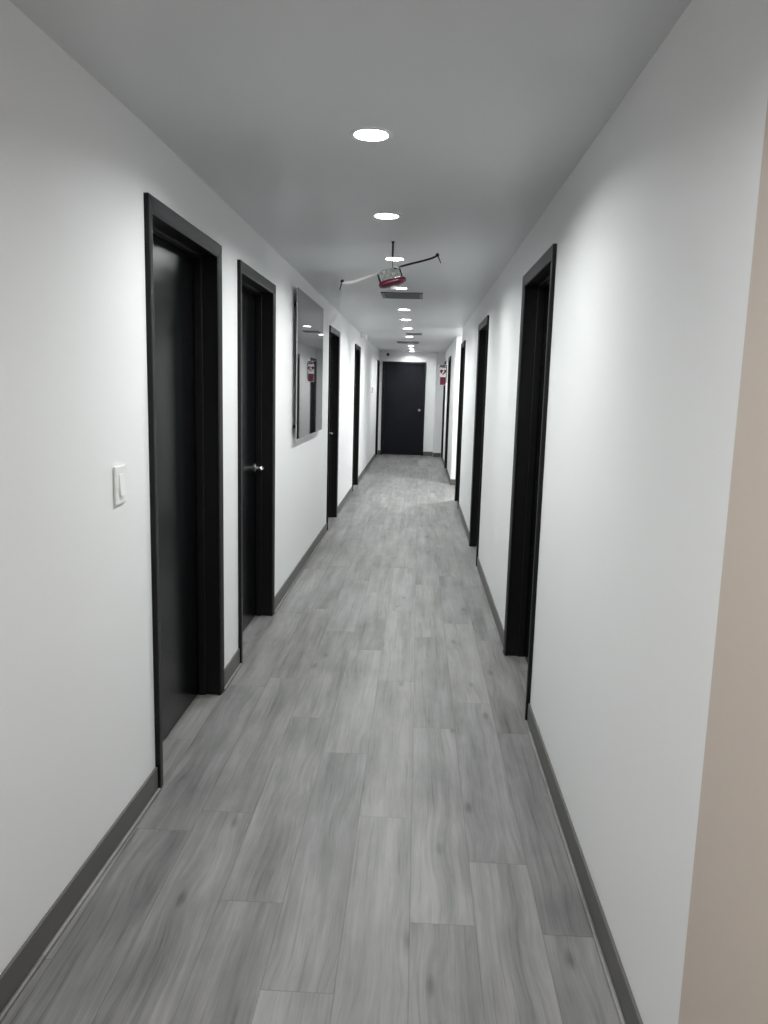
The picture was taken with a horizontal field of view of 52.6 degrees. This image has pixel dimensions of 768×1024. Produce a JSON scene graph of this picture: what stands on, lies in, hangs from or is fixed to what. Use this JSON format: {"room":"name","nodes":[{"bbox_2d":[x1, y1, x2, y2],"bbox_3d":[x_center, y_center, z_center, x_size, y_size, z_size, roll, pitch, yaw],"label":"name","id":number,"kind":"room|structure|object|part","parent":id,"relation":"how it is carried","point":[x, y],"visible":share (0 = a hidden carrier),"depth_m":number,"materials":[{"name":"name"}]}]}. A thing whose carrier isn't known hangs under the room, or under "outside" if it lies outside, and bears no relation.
{"room":"office corridor","nodes":[
{"label":"office corridor","id":0,"kind":"room"},
{"bbox_2d":[0,0,378,973],"bbox_3d":[-0.747,-0.919,7.788,0.314,2.340,20.390,2,9,2],"label":"wall","id":1,"kind":"structure","parent":0,"point":[77,726],"depth_m":2.19,"materials":[{"name":"white paint"}]},
{"bbox_2d":[113,465,125,504],"bbox_3d":[-0.830,-0.086,2.452,0.015,0.120,0.084,2,9,2],"label":"light switch","id":2,"kind":"object","parent":1,"relation":"attached to","point":[119,479],"visible":1,"depth_m":2.44,"materials":[{"name":"white plastic"}]},
{"bbox_2d":[143,192,223,788],"bbox_3d":[-0.887,-0.087,3.216,0.208,2.120,0.969,2,9,2],"label":"door","id":3,"kind":"structure","parent":1,"relation":"in","point":[183,264],"depth_m":3.42,"materials":[{"name":"black wood"}]},
{"bbox_2d":[0,453,375,1022],"bbox_3d":[-0.624,0.195,7.957,0.107,0.094,20.390,2,9,3],"label":"baseboard","id":4,"kind":"structure","parent":1,"relation":"attached to","point":[14,978],"depth_m":2.30,"materials":[{"name":"grey"}]},
{"bbox_2d":[237,259,275,662],"bbox_3d":[-0.827,-0.295,4.542,0.208,2.120,0.978,2,9,2],"label":"door","id":5,"kind":"structure","parent":1,"relation":"in","point":[256,295],"depth_m":4.86,"materials":[{"name":"black wood"}]},
{"bbox_3d":[-0.792,-0.276,4.922,0.062,0.054,0.112,2,9,2],"label":"handle","id":6,"kind":"part","parent":5,"relation":"part of","materials":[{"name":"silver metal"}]},
{"bbox_2d":[293,287,323,438],"bbox_3d":[-0.616,-1.190,6.397,0.039,1.088,1.510,2,9,2],"label":"mirror","id":7,"kind":"object","parent":1,"relation":"attached to","point":[309,331],"visible":1,"depth_m":6.23,"materials":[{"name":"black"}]},
{"bbox_2d":[326,325,339,529],"bbox_3d":[-0.647,-0.920,8.517,0.208,2.120,0.963,2,9,2],"label":"door","id":8,"kind":"structure","parent":1,"relation":"in","point":[334,335],"depth_m":8.90,"materials":[{"name":"black wood"}]},
{"bbox_2d":[352,344,360,485],"bbox_3d":[-0.505,-1.410,11.634,0.208,2.120,0.915,2,9,2],"label":"door","id":9,"kind":"structure","parent":1,"relation":"in","point":[357,365],"depth_m":11.98,"materials":[{"name":"black wood"}]},
{"bbox_2d":[360,333,366,339],"bbox_3d":[-0.310,-2.722,12.070,0.096,0.090,0.240,2,9,2],"label":"emergency light","id":10,"kind":"object","parent":1,"relation":"attached to","point":[362,335],"visible":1,"depth_m":11.96,"materials":[{"name":"white plastic"}]},
{"bbox_2d":[375,360,379,456],"bbox_3d":[-0.241,-2.327,17.474,0.208,2.120,0.710,2,9,2],"label":"door","id":11,"kind":"structure","parent":1,"relation":"in","point":[378,361],"depth_m":17.68,"materials":[{"name":"black wood"}]},
{"bbox_2d":[0,454,619,1023],"bbox_3d":[1.665,0.377,7.882,5.281,0.120,20.790,2,9,2],"label":"floor","id":12,"kind":"structure","parent":0,"point":[361,827],"depth_m":2.61,"materials":[{"name":"grey wood"}]},
{"bbox_2d":[9,0,691,352],"bbox_3d":[1.730,-2.072,7.495,5.281,0.160,20.790,2,9,2],"label":"ceiling","id":13,"kind":"structure","parent":0,"point":[489,107],"depth_m":2.36,"materials":[{"name":"grey paint"}]},
{"bbox_2d":[349,127,392,141],"bbox_3d":[-0.042,-1.284,2.597,0.148,0.051,0.148,2,9,2],"label":"recessed light","id":14,"kind":"object","parent":13,"relation":"in","point":[368,134],"visible":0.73,"depth_m":2.63,"materials":[{"name":"white plastic"}]},
{"bbox_2d":[372,212,400,218],"bbox_3d":[0.013,-1.474,3.811,0.148,0.051,0.148,2,9,2],"label":"recessed light","id":15,"kind":"object","parent":13,"relation":"in","point":[380,215],"visible":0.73,"depth_m":3.85,"materials":[{"name":"white plastic"}]},
{"bbox_2d":[339,241,440,289],"bbox_3d":[0.036,-1.421,4.503,0.589,0.279,0.100,2,9,2],"label":"hanging ornament","id":16,"kind":"object","parent":13,"relation":"hanging from","point":[393,282],"visible":1,"depth_m":4.49,"materials":[{"name":"grey metal"}]},
{"bbox_3d":[0.050,-1.479,4.493,0.011,0.144,0.011,4,9,17],"label":"rod","id":17,"kind":"part","parent":16,"relation":"part of","materials":[{"name":"grey metal"}]},
{"bbox_2d":[383,257,405,260],"bbox_3d":[0.070,-1.670,5.059,0.148,0.051,0.148,2,9,2],"label":"recessed light","id":18,"kind":"object","parent":13,"relation":"in","point":[385,258],"visible":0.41,"depth_m":5.10,"materials":[{"name":"white plastic"}]},
{"bbox_2d":[381,292,422,298],"bbox_3d":[0.165,-1.950,7.012,0.370,0.013,0.400,2,9,2],"label":"ceiling vent","id":19,"kind":"object","parent":13,"relation":"in","point":[386,295],"visible":1,"depth_m":6.97,"materials":[{"name":"grey metal"}]},
{"bbox_2d":[396,287,408,289],"bbox_3d":[0.136,-1.901,6.525,0.148,0.051,0.148,2,9,2],"label":"recessed light","id":20,"kind":"object","parent":13,"relation":"in","point":[399,288],"visible":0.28,"depth_m":6.56,"materials":[{"name":"white plastic"}]},
{"bbox_2d":[397,341,418,343],"bbox_3d":[0.431,-3.047,13.982,0.396,0.013,0.460,2,9,2],"label":"ceiling vent","id":21,"kind":"object","parent":13,"relation":"in","point":[403,342],"visible":1,"depth_m":13.88,"materials":[{"name":"grey metal"}]},
{"bbox_2d":[406,333,421,334],"bbox_3d":[0.457,-2.706,11.835,0.243,0.013,0.280,2,9,2],"label":"ceiling vent","id":22,"kind":"object","parent":13,"relation":"in","point":[406,333],"visible":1,"depth_m":11.74,"materials":[{"name":"grey metal"}]},
{"bbox_2d":[378,351,435,451],"bbox_3d":[0.613,-2.485,17.912,1.887,2.340,0.200,2,9,2],"label":"wall","id":23,"kind":"structure","parent":0,"point":[429,358],"depth_m":17.74,"materials":[{"name":"white paint"}]},
{"bbox_2d":[380,361,425,455],"bbox_3d":[0.440,-2.379,17.916,0.989,2.120,0.221,2,9,2],"label":"door","id":24,"kind":"structure","parent":23,"relation":"in","point":[403,383],"depth_m":17.86,"materials":[{"name":"black wood"}]},
{"bbox_2d":[378,450,440,456],"bbox_3d":[0.572,-1.341,17.861,1.445,0.094,0.259,2,9,2],"label":"baseboard","id":25,"kind":"structure","parent":23,"relation":"attached to","point":[424,453],"depth_m":17.96,"materials":[{"name":"grey"}]},
{"bbox_2d":[433,352,444,456],"bbox_3d":[1.248,-2.429,17.664,0.194,2.340,0.250,2,9,2],"label":"wall pier","id":26,"kind":"object","parent":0,"point":[440,356],"visible":0.79,"depth_m":17.55,"materials":[{"name":"white paint"}]},
{"bbox_2d":[443,336,461,478],"bbox_3d":[1.327,-2.014,15.060,0.200,2.340,5.512,2,9,2],"label":"wall","id":27,"kind":"structure","parent":0,"point":[454,350],"depth_m":12.56,"materials":[{"name":"white paint"}]},
{"bbox_2d":[439,364,446,384],"bbox_3d":[1.217,-2.836,16.070,0.157,0.429,0.030,2,9,2],"label":"sign","id":28,"kind":"object","parent":27,"relation":"attached to","point":[443,367],"visible":1,"depth_m":16.06,"materials":[{"name":"white"}]},
{"bbox_2d":[441,361,445,456],"bbox_3d":[1.401,-2.219,17.067,0.208,2.120,0.900,2,9,2],"label":"door","id":29,"kind":"structure","parent":27,"relation":"in","point":[444,386],"depth_m":17.41,"materials":[{"name":"black wood"}]},
{"bbox_2d":[442,456,450,484],"bbox_3d":[1.182,-0.890,15.116,0.021,0.094,5.262,2,9,2],"label":"baseboard","id":30,"kind":"structure","parent":27,"relation":"attached to","point":[447,473],"depth_m":13.73,"materials":[{"name":"grey"}]},
{"bbox_2d":[444,356,450,467],"bbox_3d":[1.289,-1.830,14.594,0.208,2.120,0.925,2,9,2],"label":"door","id":31,"kind":"structure","parent":27,"relation":"in","point":[449,358],"depth_m":14.90,"materials":[{"name":"black wood"}]},
{"bbox_2d":[459,0,767,1023],"bbox_3d":[0.828,-0.301,4.156,0.212,2.340,13.170,2,9,2],"label":"wall","id":32,"kind":"structure","parent":0,"point":[652,229],"depth_m":1.74,"materials":[{"name":"white paint"}]},
{"bbox_2d":[454,340,465,508],"bbox_3d":[1.090,-1.139,10.198,0.208,2.120,0.850,2,9,2],"label":"door","id":33,"kind":"structure","parent":32,"relation":"in","point":[463,345],"depth_m":10.49,"materials":[{"name":"black wood"}]},
{"bbox_2d":[469,315,489,565],"bbox_3d":[0.946,-0.640,7.022,0.208,2.120,0.959,2,9,2],"label":"door","id":34,"kind":"structure","parent":32,"relation":"in","point":[483,329],"depth_m":7.39,"materials":[{"name":"black wood"}]},
{"bbox_2d":[503,243,556,719],"bbox_3d":[0.804,-0.148,3.891,0.208,2.120,0.962,2,9,2],"label":"door","id":35,"kind":"structure","parent":32,"relation":"in","point":[538,285],"depth_m":4.25,"materials":[{"name":"black wood"}]},
{"bbox_2d":[457,502,642,1023],"bbox_3d":[0.778,0.512,6.193,0.021,0.094,9.405,2,9,2],"label":"baseboard","id":36,"kind":"structure","parent":32,"relation":"attached to","point":[626,1007],"depth_m":2.39,"materials":[{"name":"grey"}]},
{"bbox_3d":[2.828,-1.546,12.354,3.044,2.340,0.160,2,9,2],"label":"wall","id":37,"kind":"structure","parent":0,"visible":0},
{"bbox_2d":[450,479,454,484],"bbox_3d":[2.690,-0.427,12.450,3.253,0.094,0.009,2,9,2],"label":"baseboard","id":38,"kind":"structure","parent":37,"relation":"attached to","point":[452,481],"depth_m":12.51,"materials":[{"name":"grey"}]}
]}

